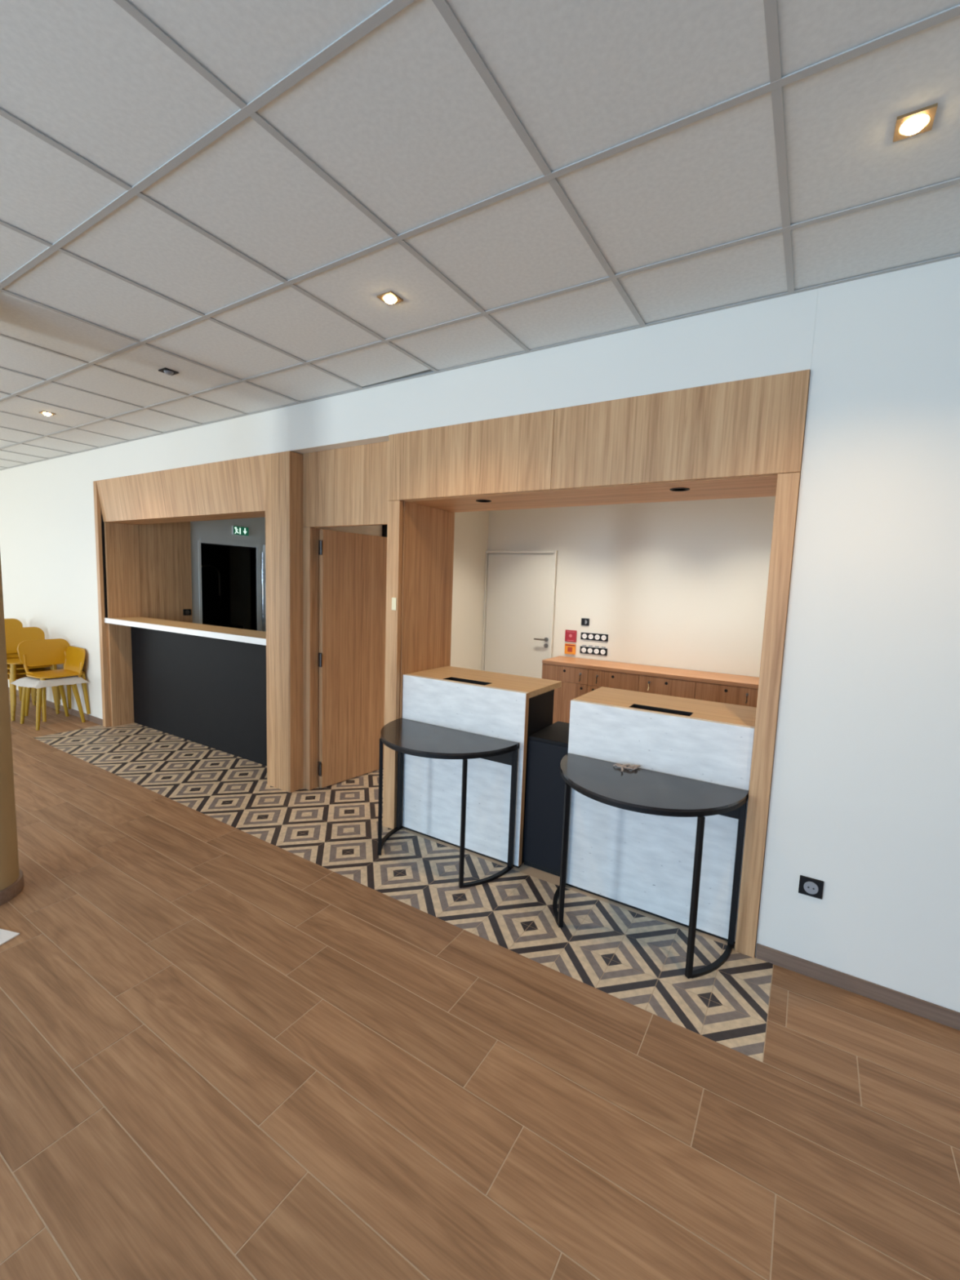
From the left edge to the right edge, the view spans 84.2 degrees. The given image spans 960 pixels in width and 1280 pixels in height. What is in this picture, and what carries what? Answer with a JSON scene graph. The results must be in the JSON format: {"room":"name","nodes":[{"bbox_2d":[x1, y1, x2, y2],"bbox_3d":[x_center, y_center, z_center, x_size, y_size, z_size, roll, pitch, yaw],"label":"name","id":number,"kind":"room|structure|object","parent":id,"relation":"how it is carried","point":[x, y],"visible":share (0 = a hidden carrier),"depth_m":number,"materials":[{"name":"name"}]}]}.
{"room":"reception lobby","nodes":[
{"label":"reception lobby","id":0,"kind":"room"},
{"bbox_2d":[200,543,230,624],"bbox_3d":[-4.151,-0.676,7.487,2.200,2.800,2.650,6,7,32],"label":"wall","id":1,"kind":"structure","parent":0,"point":[217,556],"depth_m":8.90,"materials":[{"name":"black"}]},
{"bbox_2d":[190,517,265,631],"bbox_3d":[-3.192,-0.574,6.831,0.130,2.800,2.756,6,7,32],"label":"wall","id":2,"kind":"structure","parent":0,"point":[221,530],"depth_m":6.56,"materials":[{"name":"white paint"}]},
{"bbox_2d":[198,537,266,631],"bbox_3d":[-2.890,-0.189,6.666,0.880,2.090,0.919,6,7,32],"label":"door frame","id":3,"kind":"structure","parent":2,"relation":"in","point":[260,572],"depth_m":7.06,"materials":[{"name":"white paint"}]},
{"bbox_2d":[231,525,248,536],"bbox_3d":[-3.053,-1.390,6.769,0.034,0.112,0.216,6,7,32],"label":"exit sign","id":4,"kind":"object","parent":2,"relation":"attached to","point":[236,530],"visible":1,"depth_m":6.75,"materials":[{"name":"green plastic"}]},
{"bbox_2d":[302,453,488,670],"bbox_3d":[-0.688,-0.331,5.338,0.120,2.800,2.660,6,7,32],"label":"wall","id":5,"kind":"structure","parent":0,"point":[471,528],"depth_m":6.07,"materials":[{"name":"beige paint"}]},
{"bbox_2d":[382,524,387,537],"bbox_3d":[-0.840,-0.985,4.826,0.050,0.135,0.095,6,7,32],"label":"junction box","id":6,"kind":"object","parent":5,"relation":"attached to","point":[384,526],"visible":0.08,"depth_m":4.78,"materials":[{"name":"black plastic"}]},
{"bbox_2d":[0,692,959,1279],"bbox_3d":[-1.361,1.509,1.571,18.700,0.120,10.200,6,7,32],"label":"floor","id":7,"kind":"structure","parent":0,"point":[242,1037],"depth_m":1.81,"materials":[{"name":"brown wood"}]},
{"bbox_2d":[0,928,19,946],"bbox_3d":[-2.434,1.333,2.286,0.620,0.006,0.400,3,6,13],"label":"board","id":8,"kind":"object","parent":7,"relation":"on","point":[6,935],"visible":1,"depth_m":2.39,"materials":[{"name":"white"}]},
{"bbox_2d":[0,552,23,905],"bbox_3d":[-2.483,-0.137,2.516,0.372,2.879,0.372,6,7,32],"label":"column","id":9,"kind":"structure","parent":7,"relation":"on","point":[11,877],"depth_m":2.63,"materials":[{"name":"beige paint"}]},
{"bbox_2d":[17,685,35,705],"bbox_3d":[-5.706,0.392,6.373,0.475,0.808,0.475,6,7,32],"label":"chair","id":10,"kind":"object","parent":7,"relation":"on","point":[20,697],"visible":0.05,"depth_m":6.46,"materials":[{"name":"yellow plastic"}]},
{"bbox_2d":[19,686,36,701],"bbox_3d":[-5.687,0.336,6.357,0.475,0.808,0.475,6,7,32],"label":"chair","id":11,"kind":"object","parent":10,"relation":"on","point":[34,698],"visible":0.09,"depth_m":6.44,"materials":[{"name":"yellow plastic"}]},
{"bbox_2d":[20,686,36,696],"bbox_3d":[-5.668,0.280,6.340,0.475,0.808,0.475,6,7,32],"label":"chair","id":12,"kind":"object","parent":11,"relation":"on","point":[21,689],"visible":0.02,"depth_m":6.43,"materials":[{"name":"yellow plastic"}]},
{"bbox_3d":[-5.649,0.224,6.324,0.475,0.808,0.475,6,7,32],"label":"chair","id":13,"kind":"object","parent":12,"relation":"on","visible":0},
{"bbox_2d":[4,618,22,627],"bbox_3d":[-5.630,0.168,6.307,0.475,0.808,0.475,6,7,32],"label":"chair","id":14,"kind":"object","parent":13,"relation":"on","point":[9,623],"visible":0.09,"depth_m":6.50,"materials":[{"name":"yellow plastic"}]},
{"bbox_2d":[7,674,59,720],"bbox_3d":[-5.146,0.447,6.027,0.475,0.808,0.475,6,7,32],"label":"chair","id":15,"kind":"object","parent":7,"relation":"on","point":[18,676],"visible":0.2,"depth_m":5.89,"materials":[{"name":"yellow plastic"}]},
{"bbox_2d":[6,657,60,715],"bbox_3d":[-5.128,0.391,6.011,0.475,0.808,0.475,6,7,32],"label":"chair","id":16,"kind":"object","parent":15,"relation":"on","point":[45,668],"visible":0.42,"depth_m":5.95,"materials":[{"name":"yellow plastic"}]},
{"bbox_2d":[6,653,60,711],"bbox_3d":[-5.109,0.335,5.994,0.475,0.808,0.475,6,7,32],"label":"chair","id":17,"kind":"object","parent":16,"relation":"on","point":[8,655],"visible":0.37,"depth_m":5.92,"materials":[{"name":"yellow plastic"}]},
{"bbox_2d":[4,626,61,706],"bbox_3d":[-5.090,0.279,5.978,0.475,0.808,0.475,6,7,32],"label":"chair","id":18,"kind":"object","parent":17,"relation":"on","point":[14,636],"visible":0.38,"depth_m":6.02,"materials":[{"name":"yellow plastic"}]},
{"bbox_2d":[20,645,85,730],"bbox_3d":[-4.601,0.497,5.728,0.475,0.808,0.475,6,7,32],"label":"chair","id":19,"kind":"object","parent":7,"relation":"on","point":[75,656],"visible":0.62,"depth_m":5.78,"materials":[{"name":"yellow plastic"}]},
{"bbox_2d":[10,675,88,688],"bbox_3d":[-4.605,0.430,5.692,0.525,0.087,0.487,5,7,26],"label":"sheet","id":20,"kind":"object","parent":19,"relation":"on","point":[27,682],"visible":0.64,"depth_m":5.55,"materials":[{"name":"white plastic"}]},
{"bbox_2d":[17,638,90,721],"bbox_3d":[-4.596,0.415,5.749,0.474,0.808,0.475,5,7,29],"label":"chair","id":21,"kind":"object","parent":19,"relation":"on","point":[32,653],"visible":0.89,"depth_m":5.76,"materials":[{"name":"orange plastic"}]},
{"bbox_2d":[104,617,266,765],"bbox_3d":[-2.713,0.449,5.062,2.686,1.166,0.362,6,7,32],"label":"bar counter","id":22,"kind":"object","parent":7,"relation":"on","point":[205,685],"depth_m":5.08,"materials":[{"name":"black wood"}]},
{"bbox_2d":[110,617,266,638],"bbox_3d":[-2.683,-0.106,5.009,2.669,0.048,0.342,6,7,32],"label":"countertop","id":23,"kind":"structure","parent":22,"relation":"on","point":[262,634],"depth_m":4.96,"materials":[{"name":"white wood"}]},
{"bbox_2d":[93,450,303,792],"bbox_3d":[-2.457,-0.323,5.158,3.052,2.700,0.950,6,7,32],"label":"surround","id":24,"kind":"object","parent":7,"relation":"on","point":[142,521],"visible":0.81,"depth_m":4.58,"materials":[{"name":"brown wood"}]},
{"bbox_2d":[182,608,191,615],"bbox_3d":[-3.454,-0.328,6.268,0.013,0.072,0.090,6,7,32],"label":"socket","id":25,"kind":"object","parent":24,"relation":"attached to","point":[186,611],"visible":1,"depth_m":6.26,"materials":[{"name":"black plastic"}]},
{"bbox_2d":[202,622,243,628],"bbox_3d":[-4.266,0.245,7.783,0.850,0.900,1.200,6,7,32],"label":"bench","id":26,"kind":"object","parent":7,"relation":"on","point":[210,623],"visible":0.12,"depth_m":8.04,"materials":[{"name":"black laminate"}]},
{"bbox_2d":[201,564,221,604],"bbox_3d":[-4.028,-0.661,7.864,0.374,0.901,0.069,1,6,-13],"label":"tap","id":27,"kind":"object","parent":26,"relation":"on","point":[215,568],"visible":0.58,"depth_m":7.88,"materials":[{"name":"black metal"}]},
{"bbox_2d":[302,440,388,790],"bbox_3d":[-0.927,-0.073,3.861,0.940,2.577,0.105,6,7,32],"label":"door surround","id":28,"kind":"object","parent":7,"relation":"on","point":[344,486],"visible":0.52,"depth_m":3.85,"materials":[{"name":"brown wood"}]},
{"bbox_2d":[377,718,519,888],"bbox_3d":[-0.287,0.944,3.116,0.884,0.755,0.474,6,7,32],"label":"console table","id":29,"kind":"object","parent":7,"relation":"on","point":[402,735],"visible":1,"depth_m":3.05,"materials":[{"name":"metal"}]},
{"bbox_2d":[401,666,561,867],"bbox_3d":[-0.006,0.765,3.514,0.906,1.046,0.505,6,7,32],"label":"reception desk","id":30,"kind":"object","parent":7,"relation":"on","point":[504,706],"visible":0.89,"depth_m":3.27,"materials":[{"name":"stone"}]},
{"bbox_2d":[406,666,561,697],"bbox_3d":[0.021,0.263,3.478,0.904,0.036,0.466,6,7,32],"label":"countertop","id":31,"kind":"structure","parent":30,"relation":"on","point":[535,686],"depth_m":3.44,"materials":[{"name":"brown wood"}]},
{"bbox_2d":[523,721,569,876],"bbox_3d":[0.490,0.942,3.226,0.264,0.789,0.424,6,7,32],"label":"base cabinet","id":32,"kind":"object","parent":7,"relation":"on","point":[545,785],"visible":0.53,"depth_m":3.06,"materials":[{"name":"black laminate"}]},
{"bbox_2d":[382,368,809,957],"bbox_3d":[0.499,-0.016,3.123,2.255,2.715,0.600,6,7,32],"label":"portal","id":33,"kind":"object","parent":7,"relation":"on","point":[743,438],"visible":0.87,"depth_m":2.66,"materials":[{"name":"brown wood"}]},
{"bbox_2d":[391,597,396,610],"bbox_3d":[-0.550,-0.231,3.405,0.038,0.081,0.006,6,7,32],"label":"blank plate","id":34,"kind":"object","parent":33,"relation":"attached to","point":[393,599],"visible":1,"depth_m":3.40,"materials":[{"name":"beige plastic"}]},
{"bbox_2d":[475,499,491,502],"bbox_3d":[0.022,-0.845,3.229,0.094,0.003,0.094,6,7,32],"label":"recessed light","id":35,"kind":"object","parent":33,"relation":"attached to","point":[477,500],"visible":1,"depth_m":3.22,"materials":[{"name":"black metal"}]},
{"bbox_2d":[670,487,689,491],"bbox_3d":[0.997,-0.751,2.650,0.094,0.003,0.094,6,7,32],"label":"recessed light","id":36,"kind":"object","parent":33,"relation":"attached to","point":[677,489],"visible":1,"depth_m":2.64,"materials":[{"name":"black metal"}]},
{"bbox_2d":[552,753,748,978],"bbox_3d":[0.715,1.044,2.496,0.884,0.755,0.474,6,7,32],"label":"console table","id":37,"kind":"object","parent":7,"relation":"on","point":[641,790],"visible":1,"depth_m":2.42,"materials":[{"name":"metal"}]},
{"bbox_2d":[613,763,639,771],"bbox_3d":[0.747,0.638,2.657,0.131,0.016,0.103,1,6,-9],"label":"scrap","id":38,"kind":"object","parent":37,"relation":"on","point":[634,766],"visible":1,"depth_m":2.66,"materials":[{"name":"beige"}]},
{"bbox_2d":[542,655,759,723],"bbox_3d":[1.610,0.719,5.259,2.026,0.886,0.485,6,7,32],"label":"storage cabinet","id":39,"kind":"object","parent":7,"relation":"on","point":[579,677],"visible":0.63,"depth_m":5.09,"materials":[{"name":"brown wood"}]},
{"bbox_2d":[542,655,759,688],"bbox_3d":[1.631,0.296,5.225,2.026,0.036,0.462,6,7,32],"label":"countertop","id":40,"kind":"structure","parent":39,"relation":"on","point":[749,682],"depth_m":5.08,"materials":[{"name":"brown wood"}]},
{"bbox_2d":[565,686,756,943],"bbox_3d":[0.982,0.864,2.902,0.890,1.046,0.505,6,7,32],"label":"reception desk","id":41,"kind":"object","parent":7,"relation":"on","point":[642,862],"visible":0.72,"depth_m":2.68,"materials":[{"name":"laminate"}]},
{"bbox_2d":[573,686,756,726],"bbox_3d":[1.009,0.361,2.867,0.888,0.036,0.466,6,7,32],"label":"countertop","id":42,"kind":"structure","parent":41,"relation":"on","point":[704,709],"depth_m":2.85,"materials":[{"name":"brown wood"}]},
{"bbox_2d":[0,0,959,470],"bbox_3d":[-2.019,-1.421,0.038,18.700,0.220,7.324,6,7,32],"label":"ceiling","id":43,"kind":"structure","parent":0,"point":[223,195],"depth_m":1.63,"materials":[{"name":"white tile"}]},
{"bbox_2d":[39,410,55,416],"bbox_3d":[-3.433,-1.793,4.214,0.081,0.026,0.081,6,7,32],"label":"recessed light","id":44,"kind":"object","parent":43,"relation":"in","point":[46,413],"visible":1,"depth_m":4.20,"materials":[{"name":"beige"}]},
{"bbox_2d":[158,367,178,375],"bbox_3d":[-1.910,-1.640,3.259,0.081,0.026,0.081,6,7,32],"label":"recessed light","id":45,"kind":"object","parent":43,"relation":"in","point":[168,371],"visible":1,"depth_m":3.24,"materials":[{"name":"black metal"}]},
{"bbox_2d":[377,290,403,305],"bbox_3d":[-0.394,-1.490,2.328,0.081,0.026,0.081,6,7,32],"label":"recessed light","id":46,"kind":"object","parent":43,"relation":"in","point":[389,298],"visible":1,"depth_m":2.31,"materials":[{"name":"beige"}]},
{"bbox_2d":[893,102,937,142],"bbox_3d":[1.131,-1.339,1.384,0.081,0.026,0.081,6,7,32],"label":"recessed light","id":47,"kind":"object","parent":43,"relation":"in","point":[915,122],"visible":1,"depth_m":1.37,"materials":[{"name":"beige"}]},
{"bbox_2d":[0,257,959,1012],"bbox_3d":[-0.153,-0.145,3.259,18.700,2.899,0.121,6,7,32],"label":"wall","id":48,"kind":"structure","parent":0,"point":[864,798],"depth_m":2.19,"materials":[{"name":"white paint"}]},
{"bbox_2d":[8,687,102,725],"bbox_3d":[-6.098,0.685,6.977,4.865,0.066,0.011,6,7,32],"label":"baseboard","id":49,"kind":"structure","parent":48,"relation":"attached to","point":[89,717],"depth_m":6.04,"materials":[{"name":"brown wood"}]},
{"bbox_2d":[317,528,386,787],"bbox_3d":[-1.010,0.142,4.417,0.102,2.012,0.826,6,7,37],"label":"door","id":50,"kind":"structure","parent":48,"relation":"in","point":[353,566],"depth_m":4.30,"materials":[{"name":"brown wood"}]},
{"bbox_2d":[798,875,823,899],"bbox_3d":[1.426,1.066,2.289,0.088,0.080,0.013,6,7,32],"label":"wall socket","id":51,"kind":"object","parent":48,"relation":"attached to","point":[810,886],"visible":1,"depth_m":2.29,"materials":[{"name":"black plastic"}]},
{"bbox_2d":[755,942,959,1030],"bbox_3d":[4.473,1.736,0.436,7.584,0.066,0.011,6,7,32],"label":"baseboard","id":52,"kind":"structure","parent":48,"relation":"attached to","point":[941,1015],"depth_m":2.21,"materials":[{"name":"brown wood"}]},
{"bbox_2d":[229,496,775,677],"bbox_3d":[-0.324,-0.466,6.744,9.500,2.800,0.120,6,7,32],"label":"wall","id":53,"kind":"structure","parent":0,"point":[677,584],"depth_m":5.35,"materials":[{"name":"beige paint"}]},
{"bbox_2d":[481,550,557,678],"bbox_3d":[0.421,-0.006,6.196,0.911,2.050,0.079,6,7,32],"label":"door","id":54,"kind":"structure","parent":53,"relation":"in","point":[520,589],"depth_m":6.17,"materials":[{"name":"beige paint"}]},
{"bbox_2d":[564,643,576,654],"bbox_3d":[0.998,0.101,5.882,0.128,0.114,0.013,6,7,32],"label":"plate","id":55,"kind":"object","parent":53,"relation":"attached to","point":[569,648],"visible":1,"depth_m":5.88,"materials":[{"name":"orange plastic"}]},
{"bbox_2d":[565,644,574,652],"bbox_3d":[0.995,0.091,5.876,0.110,0.080,0.001,6,7,32],"label":"print","id":56,"kind":"object","parent":55,"relation":"attached to","point":[569,647],"depth_m":5.87,"materials":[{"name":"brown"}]},
{"bbox_2d":[564,629,577,642],"bbox_3d":[1.002,-0.044,5.867,0.132,0.130,0.014,6,7,32],"label":"plate","id":57,"kind":"object","parent":53,"relation":"attached to","point":[570,635],"visible":1,"depth_m":5.86,"materials":[{"name":"red plastic"}]},
{"bbox_2d":[581,617,589,626],"bbox_3d":[1.142,-0.196,5.768,0.090,0.078,0.011,6,7,32],"label":"wall switch","id":58,"kind":"object","parent":53,"relation":"attached to","point":[584,621],"visible":1,"depth_m":5.76,"materials":[{"name":"black plastic"}]},
{"bbox_2d":[579,644,607,655],"bbox_3d":[1.226,0.110,5.740,0.304,0.093,0.013,6,7,32],"label":"strip","id":59,"kind":"object","parent":53,"relation":"attached to","point":[585,650],"visible":1,"depth_m":5.74,"materials":[{"name":"black plastic"}]},
{"bbox_2d":[580,632,608,641],"bbox_3d":[1.230,-0.033,5.725,0.304,0.076,0.013,6,7,32],"label":"strip","id":60,"kind":"object","parent":53,"relation":"attached to","point":[586,636],"visible":1,"depth_m":5.72,"materials":[{"name":"black plastic"}]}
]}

